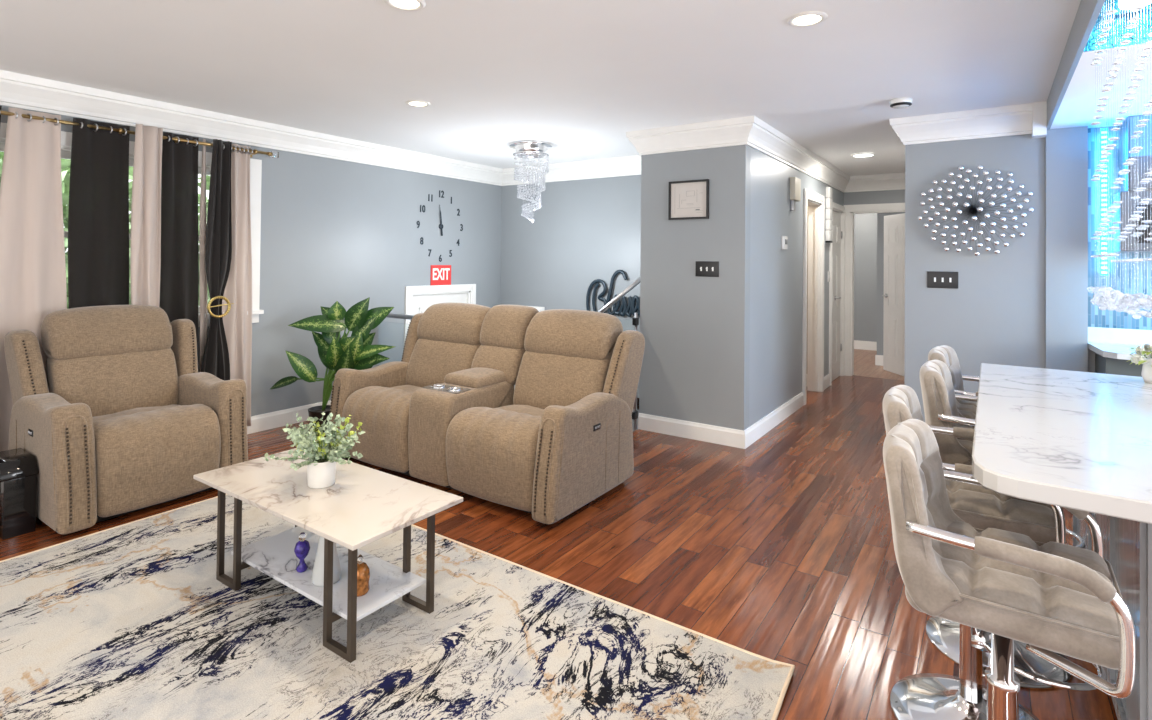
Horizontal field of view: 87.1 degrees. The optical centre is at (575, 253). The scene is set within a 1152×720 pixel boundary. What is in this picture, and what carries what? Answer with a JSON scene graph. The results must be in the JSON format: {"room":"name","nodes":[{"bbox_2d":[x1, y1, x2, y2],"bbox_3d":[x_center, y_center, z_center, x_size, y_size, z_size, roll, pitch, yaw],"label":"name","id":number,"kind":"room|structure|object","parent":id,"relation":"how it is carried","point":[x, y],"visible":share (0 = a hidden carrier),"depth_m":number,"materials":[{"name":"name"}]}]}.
{"room":"living room","nodes":[
{"label":"living room","id":0,"kind":"room"},
{"bbox_2d":[0,105,501,415],"bbox_3d":[-3.108,0.627,4.204,0.120,3.385,7.840,0,-1,34],"label":"wall","id":1,"kind":"structure","parent":0,"point":[347,233],"depth_m":5.54,"materials":[{"name":"paint"}]},
{"bbox_2d":[0,110,134,134],"bbox_3d":[-3.540,-0.828,3.363,0.113,0.065,1.920,0,-1,34],"label":"curtain rod","id":2,"kind":"object","parent":1,"relation":"attached to","point":[120,130],"visible":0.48,"depth_m":3.79,"materials":[{"name":"gold metal"}]},
{"bbox_2d":[0,107,66,451],"bbox_3d":[-3.305,0.259,3.643,0.051,2.245,0.440,0,-1,34],"label":"curtain","id":3,"kind":"object","parent":2,"relation":"hanging from","point":[32,245],"visible":0.74,"depth_m":3.65,"materials":[{"name":"beige fabric"}]},
{"bbox_2d":[68,118,129,308],"bbox_3d":[-3.099,0.264,3.941,0.052,2.245,0.336,0,-1,34],"label":"curtain","id":4,"kind":"object","parent":2,"relation":"hanging from","point":[98,210],"visible":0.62,"depth_m":3.94,"materials":[{"name":"black fabric"}]},
{"bbox_2d":[130,124,162,306],"bbox_3d":[-2.919,0.261,4.107,0.068,2.260,0.180,0,-1,34],"label":"curtain","id":5,"kind":"object","parent":2,"relation":"hanging from","point":[145,246],"visible":0.58,"depth_m":4.11,"materials":[{"name":"beige fabric"}]},
{"bbox_2d":[0,122,263,326],"bbox_3d":[-3.191,-0.118,4.038,0.170,1.310,2.170,0,-1,34],"label":"window","id":6,"kind":"structure","parent":1,"relation":"in","point":[66,137],"depth_m":4.58,"materials":[{"name":"white paint"}]},
{"bbox_2d":[163,136,278,157],"bbox_3d":[-2.691,-0.805,4.597,0.119,0.065,0.845,0,-1,34],"label":"curtain rod","id":7,"kind":"object","parent":1,"relation":"attached to","point":[273,154],"visible":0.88,"depth_m":4.69,"materials":[{"name":"gold metal"}]},
{"bbox_2d":[159,132,198,345],"bbox_3d":[-2.834,0.272,4.328,0.052,2.245,0.268,0,-1,34],"label":"curtain","id":8,"kind":"object","parent":7,"relation":"hanging from","point":[179,269],"visible":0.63,"depth_m":4.33,"materials":[{"name":"black fabric"}]},
{"bbox_2d":[199,139,206,371],"bbox_3d":[-2.762,0.274,4.498,0.035,2.245,0.068,0,-1,14],"label":"curtain","id":9,"kind":"object","parent":7,"relation":"hanging from","point":[202,225],"visible":0.69,"depth_m":4.49,"materials":[{"name":"beige fabric"}]},
{"bbox_2d":[201,139,231,380],"bbox_3d":[-2.694,0.275,4.497,0.092,2.245,0.261,0,-1,34],"label":"curtain","id":10,"kind":"object","parent":7,"relation":"hanging from","point":[218,247],"visible":0.82,"depth_m":4.51,"materials":[{"name":"black fabric"}]},
{"bbox_2d":[207,296,233,317],"bbox_3d":[-2.627,0.393,4.472,0.031,0.164,0.191,0,-1,34],"label":"tieback","id":11,"kind":"object","parent":10,"relation":"attached to","point":[216,297],"visible":1,"depth_m":4.46,"materials":[{"name":"gold metal"}]},
{"bbox_2d":[222,144,252,425],"bbox_3d":[-2.627,0.255,4.653,0.075,2.200,0.310,0,-1,34],"label":"curtain","id":12,"kind":"object","parent":7,"relation":"hanging from","point":[238,289],"visible":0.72,"depth_m":4.70,"materials":[{"name":"beige fabric"}]},
{"bbox_2d":[247,400,330,433],"bbox_3d":[-3.602,1.339,3.365,0.016,0.132,5.920,0,-1,34],"label":"baseboard","id":13,"kind":"structure","parent":1,"relation":"attached to","point":[271,420],"depth_m":5.02,"materials":[{"name":"white paint"}]},
{"bbox_2d":[417,190,462,261],"bbox_3d":[-1.448,-0.295,6.501,0.018,0.766,0.655,0,-1,34],"label":"wall clock","id":14,"kind":"object","parent":1,"relation":"attached to","point":[440,224],"visible":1,"depth_m":6.49,"materials":[{"name":"plastic"}]},
{"bbox_2d":[405,284,475,323],"bbox_3d":[-1.490,1.352,6.543,0.146,2.025,1.000,0,-1,34],"label":"door frame","id":15,"kind":"structure","parent":1,"relation":"in","point":[470,289],"depth_m":6.43,"materials":[{"name":"white paint"}]},
{"bbox_2d":[412,293,466,314],"bbox_3d":[-1.493,1.389,6.545,0.153,1.930,0.810,0,-1,34],"label":"door","id":16,"kind":"structure","parent":15,"relation":"attached to","point":[420,303],"depth_m":6.46,"materials":[{"name":"white paint"}]},
{"bbox_2d":[430,265,450,285],"bbox_3d":[-1.448,0.232,6.505,0.016,0.216,0.284,0,-1,34],"label":"exit sign","id":17,"kind":"object","parent":1,"relation":"attached to","point":[440,274],"visible":1,"depth_m":6.49,"materials":[{"name":"red plastic"}]},
{"bbox_2d":[0,0,1080,175],"bbox_3d":[1.377,-1.089,2.714,9.200,0.100,10.400,0,-1,34],"label":"ceiling","id":18,"kind":"structure","parent":0,"point":[574,76],"depth_m":3.32,"materials":[{"name":"paint"}]},
{"bbox_2d":[384,0,425,10],"bbox_3d":[-0.721,-1.057,2.554,0.172,0.008,0.172,0,-1,34],"label":"recessed light","id":19,"kind":"object","parent":18,"relation":"in","point":[404,5],"visible":1,"depth_m":2.57,"materials":[{"name":"white paint"}]},
{"bbox_2d":[405,100,430,106],"bbox_3d":[-1.099,-1.041,4.214,0.172,0.008,0.172,0,-1,34],"label":"recessed light","id":20,"kind":"object","parent":18,"relation":"in","point":[415,103],"visible":1,"depth_m":4.21,"materials":[{"name":"white paint"}]},
{"bbox_2d":[509,140,552,222],"bbox_3d":[-0.425,-0.654,5.675,0.410,0.734,0.410,0,-1,34],"label":"chandelier","id":21,"kind":"object","parent":18,"relation":"hanging from","point":[525,149],"visible":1,"depth_m":5.61,"materials":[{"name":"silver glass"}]},
{"bbox_2d":[787,11,827,26],"bbox_3d":[1.026,-1.038,2.692,0.172,0.008,0.172,0,-1,34],"label":"recessed light","id":22,"kind":"object","parent":18,"relation":"in","point":[810,18],"visible":1,"depth_m":2.68,"materials":[{"name":"white paint"}]},
{"bbox_2d":[851,152,874,157],"bbox_3d":[2.847,-0.977,6.009,0.216,0.013,0.216,0,-1,34],"label":"recessed light","id":23,"kind":"object","parent":18,"relation":"in","point":[867,154],"visible":1,"depth_m":6.00,"materials":[{"name":"white paint"}]},
{"bbox_2d":[890,97,911,108],"bbox_3d":[2.146,-0.993,4.004,0.132,0.045,0.132,0,-1,34],"label":"smoke detector","id":24,"kind":"object","parent":18,"relation":"attached to","point":[903,102],"visible":1,"depth_m":3.96,"materials":[{"name":"white plastic"}]},
{"bbox_2d":[1087,0,1151,318],"bbox_3d":[2.272,-0.400,2.147,0.674,1.272,0.511,0,-1,34],"label":"crystal chandelier","id":25,"kind":"object","parent":18,"relation":"hanging from","point":[1119,301],"visible":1,"depth_m":2.28,"materials":[{"name":"clear glass"}]},
{"bbox_2d":[0,349,1117,719],"bbox_3d":[2.192,1.528,3.804,9.080,0.120,13.200,0,-1,34],"label":"floor","id":26,"kind":"structure","parent":0,"point":[780,547],"depth_m":3.00,"materials":[{"name":"brown wood"}]},
{"bbox_2d":[0,448,38,539],"bbox_3d":[-3.043,1.219,2.885,0.321,0.372,0.672,0,-1,34],"label":"trash can","id":27,"kind":"object","parent":26,"relation":"on","point":[19,471],"visible":1,"depth_m":3.03,"materials":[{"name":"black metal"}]},
{"bbox_2d":[4,305,247,533],"bbox_3d":[-2.643,0.869,3.600,0.994,1.086,0.954,0,-1,34],"label":"recliner armchair","id":28,"kind":"object","parent":26,"relation":"on","point":[123,418],"visible":0.94,"depth_m":3.44,"materials":[{"name":"brown fabric"}]},
{"bbox_2d":[41,305,172,359],"bbox_3d":[-2.916,0.487,3.796,0.302,0.324,0.634,0,-1,34],"label":"cushion","id":29,"kind":"object","parent":28,"relation":"on","point":[106,332],"depth_m":3.69,"materials":[{"name":"brown fabric"}]},
{"bbox_2d":[46,348,178,416],"bbox_3d":[-2.829,0.818,3.731,0.293,0.478,0.630,0,-1,34],"label":"cushion","id":30,"kind":"object","parent":28,"relation":"on","point":[110,381],"depth_m":3.64,"materials":[{"name":"brown fabric"}]},
{"bbox_2d":[92,404,180,420],"bbox_3d":[-2.704,1.046,3.641,0.612,0.223,0.606,0,-1,34],"label":"seat cushion","id":31,"kind":"object","parent":28,"relation":"on","point":[104,413],"depth_m":3.61,"materials":[{"name":"brown fabric"}]},
{"bbox_2d":[270,297,395,434],"bbox_3d":[-1.950,0.890,4.861,1.102,1.098,0.289,1,-1,2],"label":"plant","id":32,"kind":"object","parent":26,"relation":"on","point":[336,352],"visible":0.93,"depth_m":4.81,"materials":[{"name":"green plant"}]},
{"bbox_2d":[0,494,794,719],"bbox_3d":[-1.236,1.397,1.943,3.181,0.026,2.464,0,-1,34],"label":"area rug","id":33,"kind":"object","parent":26,"relation":"on","point":[134,620],"visible":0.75,"depth_m":2.17,"materials":[{"name":"fabric"}]},
{"bbox_2d":[193,448,462,662],"bbox_3d":[-1.062,1.189,2.533,1.130,0.438,0.510,0,-1,34],"label":"coffee table","id":34,"kind":"object","parent":33,"relation":"on","point":[364,505],"visible":0.9,"depth_m":2.42,"materials":[{"name":"stone"}]},
{"bbox_2d":[294,532,309,572],"bbox_3d":[-1.116,1.214,2.470,0.062,0.154,0.061,0,-1,34],"label":"perfume bottle","id":35,"kind":"object","parent":34,"relation":"on","point":[302,547],"visible":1,"depth_m":2.46,"materials":[{"name":"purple glass"}]},
{"bbox_2d":[264,412,364,488],"bbox_3d":[-1.066,0.821,2.553,0.381,0.298,0.366,1,-1,4],"label":"potted plant","id":36,"kind":"object","parent":34,"relation":"on","point":[321,466],"visible":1,"depth_m":2.51,"materials":[{"name":"green plant"}]},
{"bbox_2d":[311,536,340,586],"bbox_3d":[-0.987,1.149,2.401,0.110,0.285,0.110,0,-1,34],"label":"vase","id":37,"kind":"object","parent":34,"relation":"on","point":[317,579],"visible":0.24,"depth_m":2.37,"materials":[{"name":"white ceramic"}]},
{"bbox_2d":[231,526,425,620],"bbox_3d":[-1.046,1.300,2.519,0.860,0.016,0.335,0,-1,34],"label":"shelf","id":38,"kind":"object","parent":34,"relation":"attached to","point":[274,556],"depth_m":2.45,"materials":[{"name":"stone"}]},
{"bbox_2d":[357,554,369,596],"bbox_3d":[-0.824,1.220,2.312,0.074,0.143,0.074,0,-1,34],"label":"glass jar","id":39,"kind":"object","parent":34,"relation":"on","point":[363,571],"visible":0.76,"depth_m":2.29,"materials":[{"name":"orange glass"}]},
{"bbox_2d":[377,313,514,388],"bbox_3d":[-0.930,1.001,5.172,2.480,0.905,0.080,0,-1,34],"label":"guard railing","id":40,"kind":"object","parent":26,"relation":"on","point":[389,333],"visible":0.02,"depth_m":5.71,"materials":[{"name":"metal"}]},
{"bbox_2d":[328,303,644,523],"bbox_3d":[-0.656,0.900,4.068,2.025,1.073,0.995,0,-1,34],"label":"reclining loveseat","id":41,"kind":"object","parent":26,"relation":"on","point":[450,413],"visible":0.96,"depth_m":3.79,"materials":[{"name":"brown fabric"}]},
{"bbox_2d":[390,385,421,391],"bbox_3d":[-1.037,1.078,4.416,0.659,0.209,0.611,0,-1,34],"label":"seat cushion","id":42,"kind":"object","parent":41,"relation":"on","point":[412,388],"depth_m":4.46,"materials":[{"name":"brown fabric"}]},
{"bbox_2d":[406,338,480,386],"bbox_3d":[-0.974,0.854,4.564,0.665,0.462,0.292,0,-1,34],"label":"cushion","id":43,"kind":"object","parent":41,"relation":"on","point":[429,360],"depth_m":4.48,"materials":[{"name":"brown fabric"}]},
{"bbox_2d":[422,384,470,393],"bbox_3d":[-0.820,0.855,3.838,0.300,0.007,0.134,0,-1,34],"label":"tray","id":44,"kind":"object","parent":41,"relation":"on","point":[441,388],"depth_m":3.80,"materials":[{"name":"metal"}]},
{"bbox_2d":[417,303,490,344],"bbox_3d":[-0.909,0.537,4.658,0.669,0.314,0.302,0,-1,34],"label":"cushion","id":45,"kind":"object","parent":41,"relation":"on","point":[441,323],"depth_m":4.54,"materials":[{"name":"brown fabric"}]},
{"bbox_2d":[471,345,525,384],"bbox_3d":[-0.525,0.769,4.268,0.400,0.285,0.278,0,-1,34],"label":"cushion","id":46,"kind":"object","parent":41,"relation":"on","point":[506,360],"depth_m":4.15,"materials":[{"name":"brown fabric"}]},
{"bbox_2d":[480,305,538,348],"bbox_3d":[-0.468,0.528,4.350,0.406,0.319,0.298,0,-1,34],"label":"cushion","id":47,"kind":"object","parent":41,"relation":"on","point":[502,326],"depth_m":4.24,"materials":[{"name":"brown fabric"}]},
{"bbox_2d":[498,405,543,415],"bbox_3d":[-0.201,1.081,3.843,0.664,0.206,0.611,0,-1,34],"label":"seat cushion","id":48,"kind":"object","parent":41,"relation":"on","point":[533,410],"depth_m":3.83,"materials":[{"name":"brown fabric"}]},
{"bbox_2d":[513,351,610,408],"bbox_3d":[-0.087,0.856,3.956,0.665,0.462,0.294,0,-1,34],"label":"cushion","id":49,"kind":"object","parent":41,"relation":"on","point":[541,379],"depth_m":3.86,"materials":[{"name":"brown fabric"}]},
{"bbox_2d":[524,309,622,359],"bbox_3d":[-0.022,0.536,4.050,0.669,0.319,0.302,0,-1,34],"label":"cushion","id":50,"kind":"object","parent":41,"relation":"on","point":[553,334],"depth_m":3.93,"materials":[{"name":"brown fabric"}]},
{"bbox_2d":[620,313,638,429],"bbox_3d":[0.318,0.976,4.803,0.036,0.970,0.672,0,-1,34],"label":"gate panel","id":51,"kind":"object","parent":26,"relation":"on","point":[632,323],"visible":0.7,"depth_m":5.03,"materials":[{"name":"white"}]},
{"bbox_2d":[883,385,1106,719],"bbox_3d":[1.238,0.941,1.834,0.556,0.987,0.481,0,-1,31],"label":"bar stool","id":52,"kind":"object","parent":26,"relation":"on","point":[922,696],"visible":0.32,"depth_m":1.82,"materials":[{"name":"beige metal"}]},
{"bbox_2d":[919,360,1072,688],"bbox_3d":[1.569,0.934,2.206,0.556,1.015,0.481,0,-1,33],"label":"bar stool","id":53,"kind":"object","parent":26,"relation":"on","point":[939,397],"visible":0.31,"depth_m":2.16,"materials":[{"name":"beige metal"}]},
{"bbox_2d":[928,345,1083,547],"bbox_3d":[1.855,0.943,2.637,0.556,1.015,0.481,0,-1,37],"label":"bar stool","id":54,"kind":"object","parent":26,"relation":"on","point":[946,354],"visible":0.12,"depth_m":2.77,"materials":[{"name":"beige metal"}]},
{"bbox_2d":[883,419,1135,719],"bbox_3d":[1.005,0.933,1.366,0.556,0.987,0.481,0,-1,35],"label":"bar stool","id":55,"kind":"object","parent":26,"relation":"on","point":[1051,597],"visible":0.95,"depth_m":1.29,"materials":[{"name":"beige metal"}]},
{"bbox_2d":[972,363,1151,719],"bbox_3d":[1.996,0.982,1.802,1.342,0.920,1.900,0,-1,34],"label":"kitchen island","id":56,"kind":"object","parent":26,"relation":"on","point":[1077,440],"visible":0.73,"depth_m":1.65,"materials":[{"name":"stone"}]},
{"bbox_2d":[972,363,1151,523],"bbox_3d":[2.001,0.544,1.807,1.342,0.045,1.900,0,-1,34],"label":"island countertop","id":57,"kind":"structure","parent":56,"relation":"on","point":[1077,440],"depth_m":1.68,"materials":[{"name":"stone"}]},
{"bbox_2d":[1127,343,1151,383],"bbox_3d":[2.390,0.444,2.497,0.192,0.180,0.197,0,-1,34],"label":"flower vase","id":58,"kind":"object","parent":57,"relation":"on","point":[1143,355],"visible":1,"depth_m":2.50,"materials":[{"name":"white ceramic"}]},
{"bbox_2d":[1088,342,1151,376],"bbox_3d":[4.064,1.028,3.174,2.082,0.900,0.541,0,-1,34],"label":"cabinet","id":59,"kind":"object","parent":26,"relation":"on","point":[1110,358],"depth_m":3.57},
{"bbox_2d":[1088,342,1151,359],"bbox_3d":[4.068,0.596,3.179,2.082,0.035,0.541,0,-1,34],"label":"countertop","id":60,"kind":"structure","parent":59,"relation":"on","point":[1116,351],"depth_m":3.65,"materials":[{"name":"white stone"}]},
{"bbox_2d":[501,175,640,430],"bbox_3d":[-0.339,0.675,5.870,2.566,3.385,1.960,0,-1,34],"label":"wall","id":61,"kind":"structure","parent":0,"point":[584,231],"depth_m":6.72,"materials":[{"name":"paint"}]},
{"bbox_2d":[530,306,544,311],"bbox_3d":[-0.604,1.494,7.063,0.560,1.770,0.026,0,-1,34],"label":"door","id":62,"kind":"structure","parent":61,"relation":"in","point":[539,309],"depth_m":6.94,"materials":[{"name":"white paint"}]},
{"bbox_2d":[586,270,639,316],"bbox_3d":[0.519,0.457,6.292,0.993,0.579,0.019,0,-1,34],"label":"wall sign","id":63,"kind":"object","parent":61,"relation":"attached to","point":[625,308],"visible":0.6,"depth_m":6.36,"materials":[{"name":"black metal"}]},
{"bbox_2d":[598,277,639,312],"bbox_3d":[0.228,0.536,5.593,1.079,0.843,0.070,0,-1,34],"label":"stair handrail","id":64,"kind":"object","parent":61,"relation":"attached to","point":[636,282],"visible":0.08,"depth_m":5.46,"materials":[{"name":"metal"}]},
{"bbox_2d":[639,145,843,430],"bbox_3d":[1.948,0.703,6.357,0.894,3.385,3.690,0,-1,34],"label":"wall","id":65,"kind":"structure","parent":0,"point":[695,330],"depth_m":4.89,"materials":[{"name":"paint"}]},
{"bbox_2d":[668,179,708,219],"bbox_3d":[0.899,-0.429,4.846,0.340,0.310,0.022,0,-1,34],"label":"picture frame","id":66,"kind":"object","parent":65,"relation":"attached to","point":[689,199],"visible":1,"depth_m":4.84,"materials":[{"name":"black plastic"}]},
{"bbox_2d":[695,261,718,276],"bbox_3d":[1.026,0.120,4.751,0.194,0.120,0.020,0,-1,34],"label":"light switch","id":67,"kind":"object","parent":65,"relation":"attached to","point":[703,268],"visible":1,"depth_m":4.75,"materials":[{"name":"black plastic"}]},
{"bbox_2d":[638,392,803,448],"bbox_3d":[1.380,1.414,5.517,0.909,0.132,1.716,0,-1,34],"label":"baseboard","id":68,"kind":"structure","parent":65,"relation":"attached to","point":[742,439],"depth_m":4.85,"materials":[{"name":"white paint"}]},
{"bbox_2d":[781,236,787,249],"bbox_3d":[1.869,-0.096,5.426,0.027,0.120,0.130,0,-1,34],"label":"thermostat","id":69,"kind":"object","parent":65,"relation":"attached to","point":[784,239],"visible":1,"depth_m":5.39,"materials":[{"name":"white plastic"}]},
{"bbox_2d":[790,177,800,210],"bbox_3d":[2.052,-0.551,5.673,0.050,0.310,0.200,0,-1,34],"label":"door chime","id":70,"kind":"object","parent":65,"relation":"attached to","point":[795,183],"visible":1,"depth_m":5.61,"materials":[{"name":"beige plastic"}]},
{"bbox_2d":[802,188,824,404],"bbox_3d":[2.440,0.431,6.377,0.156,2.140,0.850,0,-1,34],"label":"door frame","id":71,"kind":"structure","parent":65,"relation":"in","point":[811,199],"depth_m":6.62,"materials":[{"name":"white paint"}]},
{"bbox_2d":[814,206,818,390],"bbox_3d":[2.626,0.486,6.622,0.035,2.020,0.016,0,-1,34],"label":"door","id":72,"kind":"structure","parent":65,"relation":"attached to","point":[816,207],"depth_m":6.62,"materials":[{"name":"white paint"}]},
{"bbox_2d":[824,374,829,389],"bbox_3d":[2.813,1.444,6.817,0.016,0.132,0.310,0,-1,34],"label":"baseboard","id":73,"kind":"structure","parent":65,"relation":"attached to","point":[827,377],"depth_m":6.83,"materials":[{"name":"white paint"}]},
{"bbox_2d":[825,187,832,242],"bbox_3d":[2.865,-0.436,6.859,0.050,0.624,0.160,0,-1,34],"label":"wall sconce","id":74,"kind":"object","parent":65,"relation":"attached to","point":[829,191],"visible":1,"depth_m":6.80,"materials":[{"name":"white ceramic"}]},
{"bbox_2d":[829,202,844,385],"bbox_3d":[3.097,0.461,7.326,0.146,2.115,0.790,0,-1,34],"label":"door frame","id":75,"kind":"structure","parent":65,"relation":"in","point":[838,208],"depth_m":7.55,"materials":[{"name":"white paint"}]},
{"bbox_2d":[832,211,841,380],"bbox_3d":[3.115,0.503,7.322,0.153,2.020,0.634,0,-1,34],"label":"door","id":76,"kind":"structure","parent":75,"relation":"attached to","point":[836,233],"depth_m":7.35,"materials":[{"name":"white paint"}]},
{"bbox_2d":[807,215,807,340],"bbox_3d":[1.710,0.255,6.705,1.440,2.485,1.600,0,-1,34],"label":"wall","id":77,"kind":"structure","parent":0,"point":[807,215],"depth_m":6.91,"materials":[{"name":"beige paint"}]},
{"bbox_2d":[843,189,904,205],"bbox_3d":[3.853,0.284,7.369,1.105,2.485,0.120,0,-1,34],"label":"wall","id":78,"kind":"structure","parent":0,"point":[885,196],"depth_m":7.44,"materials":[{"name":"paint"}]},
{"bbox_2d":[844,203,904,375],"bbox_3d":[3.772,0.459,7.405,0.920,2.135,0.146,0,-1,34],"label":"door frame","id":79,"kind":"structure","parent":78,"relation":"in","point":[850,210],"depth_m":7.57,"materials":[{"name":"white paint"}]},
{"bbox_2d":[882,213,904,375],"bbox_3d":[4.101,0.512,7.652,0.153,2.030,0.740,1,-1,-2],"label":"door","id":80,"kind":"structure","parent":79,"relation":"attached to","point":[894,225],"depth_m":7.76,"materials":[{"name":"white paint"}]},
{"bbox_2d":[854,212,904,354],"bbox_3d":[4.056,0.304,8.836,5.700,2.485,2.770,0,-1,34],"label":"wall","id":81,"kind":"structure","parent":0,"point":[868,227],"depth_m":9.87,"materials":[{"name":"paint"}]},
{"bbox_2d":[0,70,1032,192],"bbox_3d":[-0.202,-0.947,3.794,5.135,0.188,10.400,0,-1,34],"label":"trim","id":82,"kind":"structure","parent":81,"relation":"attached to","point":[17,90],"depth_m":4.73,"materials":[{"name":"white paint"}]},
{"bbox_2d":[854,340,882,365],"bbox_3d":[4.358,1.484,9.192,5.600,0.140,1.565,0,-1,34],"label":"baseboard","id":83,"kind":"structure","parent":81,"relation":"attached to","point":[865,345],"depth_m":9.84,"materials":[{"name":"white paint"}]},
{"bbox_2d":[905,143,923,415],"bbox_3d":[3.378,0.260,5.769,0.120,2.485,3.057,0,-1,34],"label":"wall","id":84,"kind":"structure","parent":0,"point":[914,153],"depth_m":4.51,"materials":[{"name":"paint"}]},
{"bbox_2d":[923,134,1045,421],"bbox_3d":[2.981,0.238,4.261,0.930,2.485,0.120,0,-1,34],"label":"wall","id":85,"kind":"structure","parent":0,"point":[996,314],"depth_m":4.25,"materials":[{"name":"paint"}]},
{"bbox_2d":[927,271,957,288],"bbox_3d":[2.660,0.190,4.397,0.194,0.120,0.020,0,-1,34],"label":"light switch","id":86,"kind":"object","parent":85,"relation":"attached to","point":[935,279],"visible":1,"depth_m":4.40,"materials":[{"name":"black plastic"}]},
{"bbox_2d":[917,165,1034,255],"bbox_3d":[2.787,-0.305,4.254,0.692,0.645,0.129,0,-1,34],"label":"wall decor","id":87,"kind":"object","parent":85,"relation":"attached to","point":[981,201],"visible":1,"depth_m":4.23,"materials":[{"name":"silver plastic"}]},
{"bbox_2d":[1032,101,1046,138],"bbox_3d":[3.101,-0.894,4.058,0.074,0.222,0.115,0,-1,34],"label":"trim","id":88,"kind":"structure","parent":85,"relation":"attached to","point":[1039,112],"depth_m":4.01,"materials":[{"name":"white paint"}]},
{"bbox_2d":[1046,126,1087,371],"bbox_3d":[3.233,0.325,3.996,0.215,2.310,0.030,0,-1,34],"label":"wall column","id":89,"kind":"structure","parent":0,"point":[1066,148],"depth_m":3.99,"materials":[{"name":"paint"}]},
{"bbox_2d":[1047,0,1104,129],"bbox_3d":[1.097,-0.974,1.050,0.020,0.175,7.343,0,-1,34],"label":"beam","id":90,"kind":"structure","parent":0,"point":[1088,11],"depth_m":2.73,"materials":[{"name":"paint"}]},
{"bbox_2d":[1050,43,1151,128],"bbox_3d":[4.327,-0.889,2.312,3.880,0.100,2.008,0,-1,34],"label":"ceiling","id":91,"kind":"structure","parent":0,"point":[1077,108],"depth_m":3.15,"materials":[{"name":"paint"}]},
{"bbox_2d":[1084,9,1151,51],"bbox_3d":[3.759,-0.943,1.482,3.878,0.175,0.005,0,-1,34],"label":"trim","id":92,"kind":"structure","parent":91,"relation":"attached to","point":[1114,39],"depth_m":2.51,"materials":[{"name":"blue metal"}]},
{"bbox_2d":[1088,126,1151,372],"bbox_3d":[4.917,0.330,3.005,3.685,2.310,0.120,0,-1,34],"label":"wall","id":93,"kind":"structure","parent":0,"point":[1106,318],"depth_m":3.94,"materials":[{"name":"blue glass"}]},
{"bbox_2d":[1100,128,1107,274],"bbox_3d":[3.440,-0.339,3.947,0.036,0.960,0.012,0,-1,34],"label":"led light strip","id":94,"kind":"object","parent":93,"relation":"attached to","point":[1102,130],"visible":0.77,"depth_m":3.95,"materials":[{"name":"blue"}]},
{"bbox_2d":[1119,115,1151,191],"bbox_3d":[3.860,-0.605,3.481,1.070,0.449,0.318,0,-1,34],"label":"upper cabinet","id":95,"kind":"object","parent":93,"relation":"attached to","point":[1130,120],"visible":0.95,"depth_m":3.64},
{"bbox_2d":[1112,190,1151,251],"bbox_3d":[3.829,-0.194,3.498,1.070,0.365,0.311,0,-1,34],"label":"microwave","id":96,"kind":"object","parent":95,"relation":"attached to","point":[1131,242],"visible":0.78,"depth_m":3.66,"materials":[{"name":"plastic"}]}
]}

